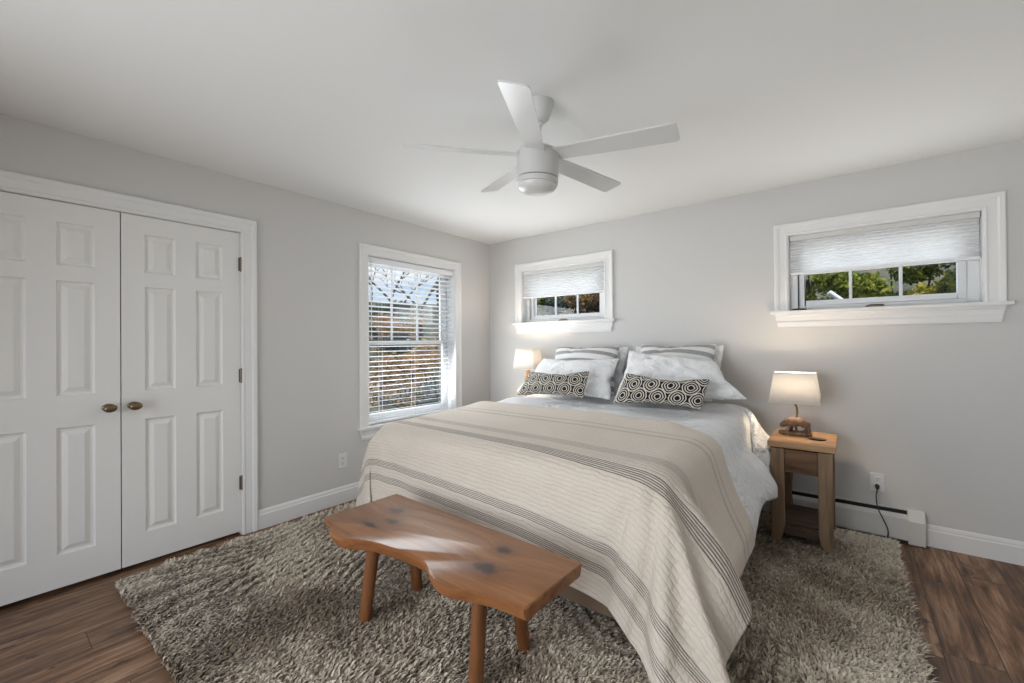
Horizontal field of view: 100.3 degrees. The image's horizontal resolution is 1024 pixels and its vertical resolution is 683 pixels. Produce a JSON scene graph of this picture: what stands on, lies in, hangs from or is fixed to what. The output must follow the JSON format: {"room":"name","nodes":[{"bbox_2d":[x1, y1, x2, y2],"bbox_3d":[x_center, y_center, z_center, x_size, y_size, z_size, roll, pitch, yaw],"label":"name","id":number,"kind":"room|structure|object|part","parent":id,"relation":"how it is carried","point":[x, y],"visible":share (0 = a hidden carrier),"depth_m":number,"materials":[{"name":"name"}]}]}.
{"room":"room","nodes":[
{"label":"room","id":0,"kind":"room"},
{"bbox_2d":[0,113,489,509],"bbox_3d":[-2.258,0.137,3.092,0.850,2.610,5.400,-1,0,38],"label":"wall","id":1,"kind":"structure","parent":0,"point":[308,246],"depth_m":3.23,"materials":[{"name":"grey paint"}]},
{"bbox_2d":[0,191,120,605],"bbox_3d":[-2.410,0.278,2.186,0.110,2.034,0.617,-1,0,38],"label":"door","id":2,"kind":"structure","parent":1,"relation":"in","point":[60,416],"depth_m":2.25,"materials":[{"name":"white paint"}]},
{"bbox_3d":[-2.238,0.370,2.377,0.077,0.046,0.060,-1,0,38],"label":"knob","id":3,"kind":"part","parent":2,"relation":"part of","materials":[{"name":"brown metal"}]},
{"bbox_2d":[0,169,257,534],"bbox_3d":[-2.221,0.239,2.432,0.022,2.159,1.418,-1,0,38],"label":"trim","id":4,"kind":"structure","parent":1,"relation":"attached to","point":[9,181],"depth_m":2.92,"materials":[{"name":"white paint"}]},
{"bbox_2d":[120,213,242,567],"bbox_3d":[-2.026,0.277,2.674,0.110,2.034,0.617,-1,0,38],"label":"door","id":5,"kind":"structure","parent":1,"relation":"in","point":[181,372],"depth_m":2.65,"materials":[{"name":"white paint"}]},
{"bbox_3d":[-2.171,0.370,2.462,0.077,0.046,0.060,-1,0,38],"label":"knob","id":6,"kind":"part","parent":5,"relation":"part of","materials":[{"name":"brown metal"}]},
{"bbox_2d":[258,481,358,529],"bbox_3d":[-1.009,1.249,3.965,0.016,0.134,2.487,-1,0,38],"label":"baseboard","id":7,"kind":"structure","parent":1,"relation":"attached to","point":[280,513],"depth_m":3.25,"materials":[{"name":"white paint"}]},
{"bbox_2d":[338,452,346,468],"bbox_3d":[-1.384,0.975,3.497,0.009,0.120,0.074,-1,0,38],"label":"wall outlet","id":8,"kind":"object","parent":1,"relation":"attached to","point":[342,458],"visible":1,"depth_m":3.49,"materials":[{"name":"white plastic"}]},
{"bbox_2d":[357,243,461,439],"bbox_3d":[-0.980,0.001,4.148,0.235,1.680,1.254,-1,0,38],"label":"window","id":9,"kind":"structure","parent":1,"relation":"in","point":[367,431],"depth_m":4.21,"materials":[{"name":"white paint"}]},
{"bbox_3d":[-1.056,-0.350,4.207,0.030,0.760,0.986,-1,0,38],"label":"sash","id":10,"kind":"part","parent":9,"relation":"part of","materials":[{"name":"white plastic"}]},
{"bbox_3d":[-1.020,0.344,4.180,0.032,0.713,0.986,-1,0,38],"label":"sash","id":11,"kind":"part","parent":9,"relation":"part of","materials":[{"name":"white plastic"}]},
{"bbox_3d":[-1.040,-0.009,4.194,0.085,1.479,1.026,-1,0,38],"label":"frame","id":12,"kind":"part","parent":9,"relation":"part of","materials":[{"name":"white plastic"}]},
{"bbox_2d":[369,257,452,424],"bbox_3d":[-0.951,-0.008,4.125,0.070,1.467,1.018,-1,0,38],"label":"blind","id":13,"kind":"object","parent":9,"relation":"attached to","point":[372,260],"visible":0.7,"depth_m":4.08,"materials":[{"name":"white plastic"}]},
{"bbox_3d":[-1.182,0.013,3.840,0.055,1.392,0.002,-1,0,38],"label":"ladder cord","id":14,"kind":"part","parent":13,"relation":"part of","materials":[{"name":"white fabric"}]},
{"bbox_3d":[-0.950,0.717,4.126,0.054,0.017,1.014,-1,0,38],"label":"rail","id":15,"kind":"part","parent":13,"relation":"part of","materials":[{"name":"white plastic"}]},
{"bbox_3d":[-0.955,0.012,4.128,0.055,1.392,0.002,-1,0,38],"label":"ladder cord","id":16,"kind":"part","parent":13,"relation":"part of","materials":[{"name":"white fabric"}]},
{"bbox_3d":[-0.729,0.012,4.417,0.055,1.392,0.002,-1,0,38],"label":"ladder cord","id":17,"kind":"part","parent":13,"relation":"part of","materials":[{"name":"white fabric"}]},
{"bbox_2d":[0,0,1023,243],"bbox_3d":[-0.243,-1.200,1.506,4.700,0.120,5.800,-1,0,38],"label":"ceiling","id":18,"kind":"structure","parent":0,"point":[320,99],"depth_m":1.92,"materials":[{"name":"white paint"}]},
{"bbox_2d":[401,80,679,195],"bbox_3d":[0.158,-0.925,2.058,1.220,0.430,1.220,-1,0,38],"label":"ceiling fan","id":19,"kind":"object","parent":18,"relation":"hanging from","point":[537,169],"visible":1,"depth_m":1.96,"materials":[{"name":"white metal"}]},
{"bbox_3d":[-0.227,-0.899,2.010,0.560,0.033,0.113,2,3,-7],"label":"fan blade","id":20,"kind":"part","parent":19,"relation":"part of","materials":[{"name":"white"}]},
{"bbox_3d":[-0.024,-0.909,2.375,0.113,0.033,0.560,1,3,-25],"label":"fan blade","id":21,"kind":"part","parent":19,"relation":"part of","materials":[{"name":"white plastic"}]},
{"bbox_3d":[0.057,-0.876,1.705,0.113,0.033,0.560,2,3,11],"label":"fan blade","id":22,"kind":"part","parent":19,"relation":"part of","materials":[{"name":"white"}]},
{"bbox_3d":[0.385,-0.893,2.296,0.560,0.026,0.115,0,0,-43],"label":"fan blade","id":23,"kind":"part","parent":19,"relation":"part of","materials":[{"name":"white"}]},
{"bbox_3d":[0.435,-0.872,1.882,0.560,0.033,0.113,3,3,29],"label":"fan blade","id":24,"kind":"part","parent":19,"relation":"part of","materials":[{"name":"white plastic"}]},
{"bbox_2d":[0,499,1023,682],"bbox_3d":[-0.225,1.360,1.495,4.700,0.120,5.800,-1,0,38],"label":"floor","id":25,"kind":"structure","parent":0,"point":[971,610],"depth_m":1.95,"materials":[{"name":"brown wood"}]},
{"bbox_2d":[115,500,941,682],"bbox_3d":[0.128,1.298,2.503,3.316,0.008,3.086,-1,0,38],"label":"shag rug","id":26,"kind":"object","parent":25,"relation":"on","point":[279,604],"visible":0.47,"depth_m":1.93,"materials":[{"name":"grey carpet"}]},
{"bbox_2d":[323,494,581,682],"bbox_3d":[-0.336,1.075,1.847,1.218,0.444,0.494,-1,0,38],"label":"bench","id":27,"kind":"object","parent":26,"relation":"on","point":[463,559],"visible":0.98,"depth_m":1.73,"materials":[{"name":"brown wood"}]},
{"bbox_3d":[-0.652,1.099,1.958,0.110,0.400,0.057,0,0,15],"label":"leg","id":28,"kind":"part","parent":27,"relation":"part of","materials":[{"name":"brown wood"}]},
{"bbox_3d":[-0.493,1.099,2.172,0.057,0.401,0.120,0,0,6],"label":"leg","id":29,"kind":"part","parent":27,"relation":"part of","materials":[{"name":"brown wood"}]},
{"bbox_3d":[-0.338,0.878,1.848,1.218,0.052,0.494,-1,0,38],"label":"seat","id":30,"kind":"part","parent":27,"relation":"part of","materials":[{"name":"brown wood"}]},
{"bbox_3d":[-0.124,1.094,1.563,0.059,0.396,0.086,-1,0,38],"label":"leg","id":31,"kind":"part","parent":27,"relation":"part of","materials":[{"name":"brown wood"}]},
{"bbox_3d":[0.030,1.093,1.748,0.061,0.400,0.110,-1,0,38],"label":"leg","id":32,"kind":"part","parent":27,"relation":"part of","materials":[{"name":"brown wood"}]},
{"bbox_2d":[558,586,614,618],"bbox_3d":[0.492,0.945,3.043,1.820,0.697,1.980,-1,0,38],"label":"bed","id":33,"kind":"object","parent":26,"relation":"on","point":[576,596],"visible":0.02,"depth_m":1.92,"materials":[{"name":"grey"}]},
{"bbox_2d":[498,394,777,576],"bbox_3d":[0.456,0.822,2.957,2.403,0.688,2.044,-1,0,38],"label":"duvet","id":34,"kind":"object","parent":33,"relation":"on","point":[742,440],"visible":0.31,"depth_m":2.83,"materials":[{"name":"white fabric"}]},
{"bbox_2d":[517,371,588,397],"bbox_3d":[0.331,0.349,3.539,0.639,0.222,0.147,-1,0,38],"label":"lumbar cushion","id":35,"kind":"object","parent":34,"relation":"on","point":[573,384],"visible":1,"depth_m":3.45,"materials":[{"name":"fabric"}]},
{"bbox_2d":[356,401,754,682],"bbox_3d":[0.064,0.862,2.508,2.436,0.792,1.116,-1,0,38],"label":"quilt","id":36,"kind":"object","parent":34,"relation":"on","point":[657,524],"visible":0.9,"depth_m":1.93,"materials":[{"name":"beige fabric"}]},
{"bbox_2d":[517,358,618,399],"bbox_3d":[0.478,0.307,3.758,0.911,0.320,0.260,-1,0,38],"label":"pillow","id":37,"kind":"object","parent":34,"relation":"on","point":[601,371],"visible":0.53,"depth_m":3.58,"materials":[{"name":"white fabric"}]},
{"bbox_2d":[555,346,618,394],"bbox_3d":[0.649,0.248,3.886,0.671,0.413,0.238,-1,0,41],"label":"striped pillow","id":38,"kind":"object","parent":34,"relation":"on","point":[562,352],"visible":0.36,"depth_m":3.81,"materials":[{"name":"white fabric"}]},
{"bbox_2d":[614,347,627,391],"bbox_3d":[0.723,0.252,3.994,0.741,0.407,0.161,-1,0,38],"label":"pillow","id":39,"kind":"object","parent":34,"relation":"on","point":[622,352],"visible":0.17,"depth_m":3.79,"materials":[{"name":"white fabric"}]},
{"bbox_2d":[614,373,708,409],"bbox_3d":[1.031,0.343,2.989,0.630,0.217,0.148,-1,0,38],"label":"lumbar cushion","id":40,"kind":"object","parent":34,"relation":"on","point":[634,388],"visible":1,"depth_m":2.92,"materials":[{"name":"fabric"}]},
{"bbox_2d":[636,344,723,401],"bbox_3d":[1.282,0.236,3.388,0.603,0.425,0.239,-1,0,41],"label":"striped pillow","id":41,"kind":"object","parent":34,"relation":"on","point":[706,351],"visible":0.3,"depth_m":3.30,"materials":[{"name":"white fabric"}]},
{"bbox_2d":[614,351,745,401],"bbox_3d":[1.241,0.273,3.194,0.914,0.403,0.269,-1,0,35],"label":"pillow","id":42,"kind":"object","parent":34,"relation":"on","point":[672,368],"visible":0.68,"depth_m":3.12,"materials":[{"name":"white fabric"}]},
{"bbox_2d":[767,428,837,552],"bbox_3d":[1.917,0.949,2.807,0.350,0.642,0.479,-1,0,38],"label":"bedside table","id":43,"kind":"object","parent":26,"relation":"on","point":[789,454],"visible":0.91,"depth_m":2.67,"materials":[{"name":"brown wood"}]},
{"bbox_3d":[1.693,0.971,2.721,0.072,0.600,0.046,-1,0,38],"label":"leg","id":44,"kind":"part","parent":43,"relation":"part of","materials":[{"name":"brown wood"}]},
{"bbox_3d":[1.947,0.971,3.044,0.072,0.600,0.046,-1,0,38],"label":"leg","id":45,"kind":"part","parent":43,"relation":"part of","materials":[{"name":"brown wood"}]},
{"bbox_2d":[768,371,822,436],"bbox_3d":[1.903,0.418,2.874,0.294,0.420,0.189,-1,0,38],"label":"table lamp","id":46,"kind":"object","parent":43,"relation":"on","point":[801,388],"visible":1,"depth_m":2.82,"materials":[{"name":"white fabric"}]},
{"bbox_3d":[1.902,0.309,2.874,0.290,0.198,0.185,-1,0,38],"label":"lamp shade","id":47,"kind":"part","parent":46,"relation":"part of","materials":[{"name":"beige fabric"}]},
{"bbox_3d":[1.910,0.469,2.882,0.033,0.277,0.053,-1,0,38],"label":"stem","id":48,"kind":"part","parent":46,"relation":"part of","materials":[{"name":"brown metal"}]},
{"bbox_3d":[1.788,0.747,2.646,0.173,0.142,0.020,-1,0,38],"label":"drawer","id":49,"kind":"part","parent":43,"relation":"part of","materials":[{"name":"brown wood"}]},
{"bbox_2d":[785,503,818,530],"bbox_3d":[1.918,1.150,2.806,0.290,0.020,0.363,-1,0,38],"label":"shelf","id":50,"kind":"object","parent":43,"relation":"attached to","point":[795,515],"depth_m":2.77,"materials":[{"name":"brown wood"}]},
{"bbox_2d":[807,437,826,440],"bbox_3d":[1.942,0.623,2.723,0.105,0.009,0.062,-1,0,38],"label":"dish","id":51,"kind":"object","parent":43,"relation":"on","point":[811,438],"visible":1,"depth_m":2.72,"materials":[{"name":"grey ceramic"}]},
{"bbox_3d":[1.887,0.969,2.570,0.072,0.600,0.046,-1,0,38],"label":"leg","id":52,"kind":"part","parent":43,"relation":"part of","materials":[{"name":"brown wood"}]},
{"bbox_3d":[2.140,0.969,2.892,0.072,0.600,0.046,-1,0,38],"label":"leg","id":53,"kind":"part","parent":43,"relation":"part of","materials":[{"name":"brown wood"}]},
{"bbox_3d":[-0.053,0.969,4.356,0.350,0.642,0.479,-1,0,38],"label":"bedside table","id":54,"kind":"object","parent":26,"relation":"on","visible":0},
{"bbox_2d":[513,349,541,395],"bbox_3d":[0.164,0.359,4.324,0.274,0.574,0.179,-1,0,38],"label":"table lamp","id":55,"kind":"object","parent":54,"relation":"on","point":[529,359],"visible":0.63,"depth_m":4.26,"materials":[{"name":"white fabric"}]},
{"bbox_3d":[0.162,0.175,4.325,0.270,0.200,0.175,-1,0,38],"label":"lamp shade","id":56,"kind":"part","parent":55,"relation":"part of","materials":[{"name":"beige fabric"}]},
{"bbox_2d":[489,139,1023,541],"bbox_3d":[1.497,0.076,3.701,4.700,2.440,0.200,-1,0,38],"label":"wall","id":57,"kind":"structure","parent":0,"point":[935,409],"depth_m":2.95,"materials":[{"name":"grey paint"}]},
{"bbox_2d":[512,250,615,333],"bbox_3d":[0.542,-0.470,4.416,1.204,0.759,0.235,-1,0,38],"label":"window","id":58,"kind":"structure","parent":57,"relation":"in","point":[527,320],"depth_m":4.34,"materials":[{"name":"white paint"}]},
{"bbox_2d":[523,262,603,298],"bbox_3d":[0.514,-0.613,4.384,0.960,0.287,0.044,-1,0,38],"label":"pleated shade","id":59,"kind":"object","parent":58,"relation":"attached to","point":[585,278],"visible":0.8,"depth_m":4.35,"materials":[{"name":"white fabric"}]},
{"bbox_3d":[0.515,-0.479,4.383,0.960,0.020,0.040,-1,0,38],"label":"rail","id":60,"kind":"part","parent":59,"relation":"part of","materials":[{"name":"white"}]},
{"bbox_3d":[0.565,-0.485,4.447,0.972,0.552,0.098,-1,0,38],"label":"frame","id":61,"kind":"part","parent":58,"relation":"part of","materials":[{"name":"white plastic"}]},
{"bbox_3d":[0.566,-0.474,4.448,0.868,0.470,0.055,-1,0,38],"label":"sash","id":62,"kind":"part","parent":58,"relation":"part of","materials":[{"name":"white plastic"}]},
{"bbox_2d":[761,489,925,547],"bbox_3d":[1.500,1.187,3.527,2.762,0.206,0.072,-1,0,38],"label":"baseboard heater","id":63,"kind":"object","parent":57,"relation":"attached to","point":[907,524],"visible":0.41,"depth_m":2.81,"materials":[{"name":"white metal"}]},
{"bbox_2d":[870,472,884,491],"bbox_3d":[2.426,0.934,2.839,0.074,0.120,0.009,-1,0,38],"label":"wall outlet","id":64,"kind":"object","parent":57,"relation":"attached to","point":[875,478],"visible":1,"depth_m":2.83,"materials":[{"name":"white plastic"}]},
{"bbox_2d":[875,484,888,536],"bbox_3d":[2.368,1.113,2.751,0.200,0.341,0.078,0,0,-41],"label":"power cord","id":65,"kind":"object","parent":57,"relation":"attached to","point":[877,486],"visible":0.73,"depth_m":2.78,"materials":[{"name":"black plastic"}]},
{"bbox_2d":[770,191,1014,326],"bbox_3d":[2.466,-0.490,2.903,1.204,0.759,0.235,-1,0,38],"label":"window","id":66,"kind":"structure","parent":57,"relation":"in","point":[980,295],"depth_m":2.74,"materials":[{"name":"white paint"}]},
{"bbox_3d":[2.450,-0.244,2.888,0.100,0.022,0.020,-1,0,38],"label":"crank handle","id":67,"kind":"part","parent":66,"relation":"part of","materials":[{"name":"silver metal"}]},
{"bbox_3d":[2.491,-0.494,2.935,0.868,0.470,0.055,-1,0,38],"label":"sash","id":68,"kind":"part","parent":66,"relation":"part of","materials":[{"name":"white plastic"}]},
{"bbox_3d":[2.490,-0.505,2.934,0.972,0.552,0.098,-1,0,38],"label":"frame","id":69,"kind":"part","parent":66,"relation":"part of","materials":[{"name":"white plastic"}]},
{"bbox_2d":[790,211,980,275],"bbox_3d":[2.439,-0.633,2.870,0.960,0.287,0.044,-1,0,38],"label":"pleated shade","id":70,"kind":"object","parent":66,"relation":"attached to","point":[950,238],"visible":1,"depth_m":2.82,"materials":[{"name":"white fabric"}]},
{"bbox_3d":[2.440,-0.500,2.870,0.960,0.020,0.040,-1,0,38],"label":"rail","id":71,"kind":"part","parent":70,"relation":"part of","materials":[{"name":"white plastic"}]},
{"bbox_2d":[926,524,1023,565],"bbox_3d":[2.867,1.215,2.489,0.666,0.134,0.016,-1,0,38],"label":"baseboard","id":72,"kind":"structure","parent":57,"relation":"attached to","point":[960,541],"depth_m":2.56,"materials":[{"name":"white paint"}]},
{"label":"outside","id":73,"kind":"structure","parent":0,"visible":0},
{"bbox_2d":[369,263,955,413],"bbox_3d":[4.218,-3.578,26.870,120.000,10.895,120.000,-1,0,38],"label":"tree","id":74,"kind":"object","parent":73,"point":[884,273],"depth_m":17.50,"materials":[{"name":"green plant"}]},
{"bbox_2d":[369,268,379,325],"bbox_3d":[-11.276,-3.556,28.504,5.379,6.719,3.128,0,0,-43],"label":"tree","id":75,"kind":"object","parent":74,"relation":"on","point":[379,268],"visible":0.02,"depth_m":28.46,"materials":[{"name":"grey plant"}]},
{"bbox_2d":[369,300,419,339],"bbox_3d":[-7.740,-1.339,27.436,3.737,2.729,3.256,-1,0,38],"label":"shrub","id":76,"kind":"object","parent":74,"relation":"on","point":[387,305],"visible":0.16,"depth_m":26.77,"materials":[{"name":"green plant"}]},
{"bbox_2d":[371,311,424,354],"bbox_3d":[-5.821,-0.356,22.628,3.075,2.480,3.498,0,0,-12],"label":"shrub","id":77,"kind":"object","parent":74,"relation":"on","point":[380,314],"visible":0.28,"depth_m":21.87,"materials":[{"name":"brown plant"}]},
{"bbox_2d":[369,272,432,316],"bbox_3d":[-7.104,-3.198,24.692,4.816,7.093,6.517,-1,0,38],"label":"tree","id":78,"kind":"object","parent":74,"relation":"on","point":[373,283],"visible":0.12,"depth_m":25.59,"materials":[{"name":"grey plant"}]},
{"bbox_2d":[377,333,427,368],"bbox_3d":[-3.967,0.667,17.297,2.826,2.158,3.540,0,0,-19],"label":"shrub","id":79,"kind":"object","parent":74,"relation":"on","point":[396,349],"visible":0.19,"depth_m":16.79,"materials":[{"name":"green plant"}]},
{"bbox_2d":[369,333,440,407],"bbox_3d":[-2.745,0.793,12.269,3.349,2.025,3.197,0,0,2],"label":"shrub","id":80,"kind":"object","parent":74,"relation":"on","point":[383,373],"visible":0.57,"depth_m":11.28,"materials":[{"name":"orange plant"}]},
{"bbox_3d":[-2.822,1.128,12.047,0.466,1.243,1.493,0,0,-29],"label":"stem","id":81,"kind":"part","parent":80,"relation":"part of","materials":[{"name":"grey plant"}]},
{"bbox_2d":[375,268,436,339],"bbox_3d":[-4.912,-2.676,23.846,5.859,7.513,2.834,0,0,-12],"label":"tree","id":82,"kind":"object","parent":74,"relation":"on","point":[434,286],"visible":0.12,"depth_m":23.29,"materials":[{"name":"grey plant"}]},
{"bbox_2d":[414,362,440,405],"bbox_3d":[-0.537,0.879,9.655,3.582,1.892,2.943,-1,0,26],"label":"shrub","id":83,"kind":"object","parent":74,"relation":"on","point":[433,392],"visible":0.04,"depth_m":9.27,"materials":[{"name":"green plant"}]},
{"bbox_2d":[436,277,438,321],"bbox_3d":[-2.205,-2.074,18.627,5.124,7.645,4.816,-1,0,38],"label":"tree","id":84,"kind":"object","parent":74,"relation":"on","point":[437,291],"visible":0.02,"depth_m":18.56,"materials":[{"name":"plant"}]},
{"bbox_2d":[537,296,559,315],"bbox_3d":[0.417,-0.394,12.814,2.602,4.281,2.605,-1,0,38],"label":"shrub","id":85,"kind":"object","parent":74,"relation":"on","point":[541,302],"visible":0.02,"depth_m":12.71,"materials":[{"name":"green plant"}]},
{"bbox_2d":[544,296,599,314],"bbox_3d":[1.858,-0.465,12.826,2.439,4.425,2.372,0,0,17],"label":"shrub","id":86,"kind":"object","parent":74,"relation":"on","point":[561,306],"visible":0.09,"depth_m":12.37,"materials":[{"name":"green plant"}]},
{"bbox_2d":[559,293,599,314],"bbox_3d":[2.457,-0.394,11.491,2.518,4.303,2.111,-1,0,38],"label":"shrub","id":87,"kind":"object","parent":74,"relation":"on","point":[586,301],"visible":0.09,"depth_m":11.34,"materials":[{"name":"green plant"}]},
{"bbox_2d":[827,291,842,298],"bbox_3d":[5.038,0.442,6.077,0.925,2.376,0.087,0,0,19],"label":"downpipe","id":88,"kind":"object","parent":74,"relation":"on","point":[832,294],"visible":0.13,"depth_m":6.17,"materials":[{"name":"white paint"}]},
{"bbox_2d":[806,270,894,300],"bbox_3d":[6.247,-0.557,8.488,2.459,4.395,2.305,0,0,-20],"label":"shrub","id":89,"kind":"object","parent":74,"relation":"on","point":[867,285],"visible":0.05,"depth_m":7.95,"materials":[{"name":"green plant"}]},
{"bbox_3d":[6.061,-0.080,8.615,0.742,3.445,1.005,0,0,-18],"label":"stem","id":90,"kind":"part","parent":89,"relation":"part of","materials":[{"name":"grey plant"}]},
{"bbox_2d":[886,263,950,295],"bbox_3d":[7.850,-0.813,8.674,2.617,4.768,2.538,0,0,-30],"label":"shrub","id":91,"kind":"object","parent":74,"relation":"on","point":[911,275],"visible":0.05,"depth_m":8.16,"materials":[{"name":"green plant"}]},
{"bbox_3d":[8.020,-0.353,8.484,0.761,3.845,1.198,-1,0,38],"label":"stem","id":92,"kind":"part","parent":91,"relation":"part of","materials":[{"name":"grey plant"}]},
{"bbox_2d":[933,262,955,293],"bbox_3d":[8.252,-0.577,6.797,2.734,4.351,2.248,0,0,-39],"label":"shrub","id":93,"kind":"object","parent":74,"relation":"on","point":[947,284],"visible":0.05,"depth_m":7.43,"materials":[{"name":"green plant"}]}
]}

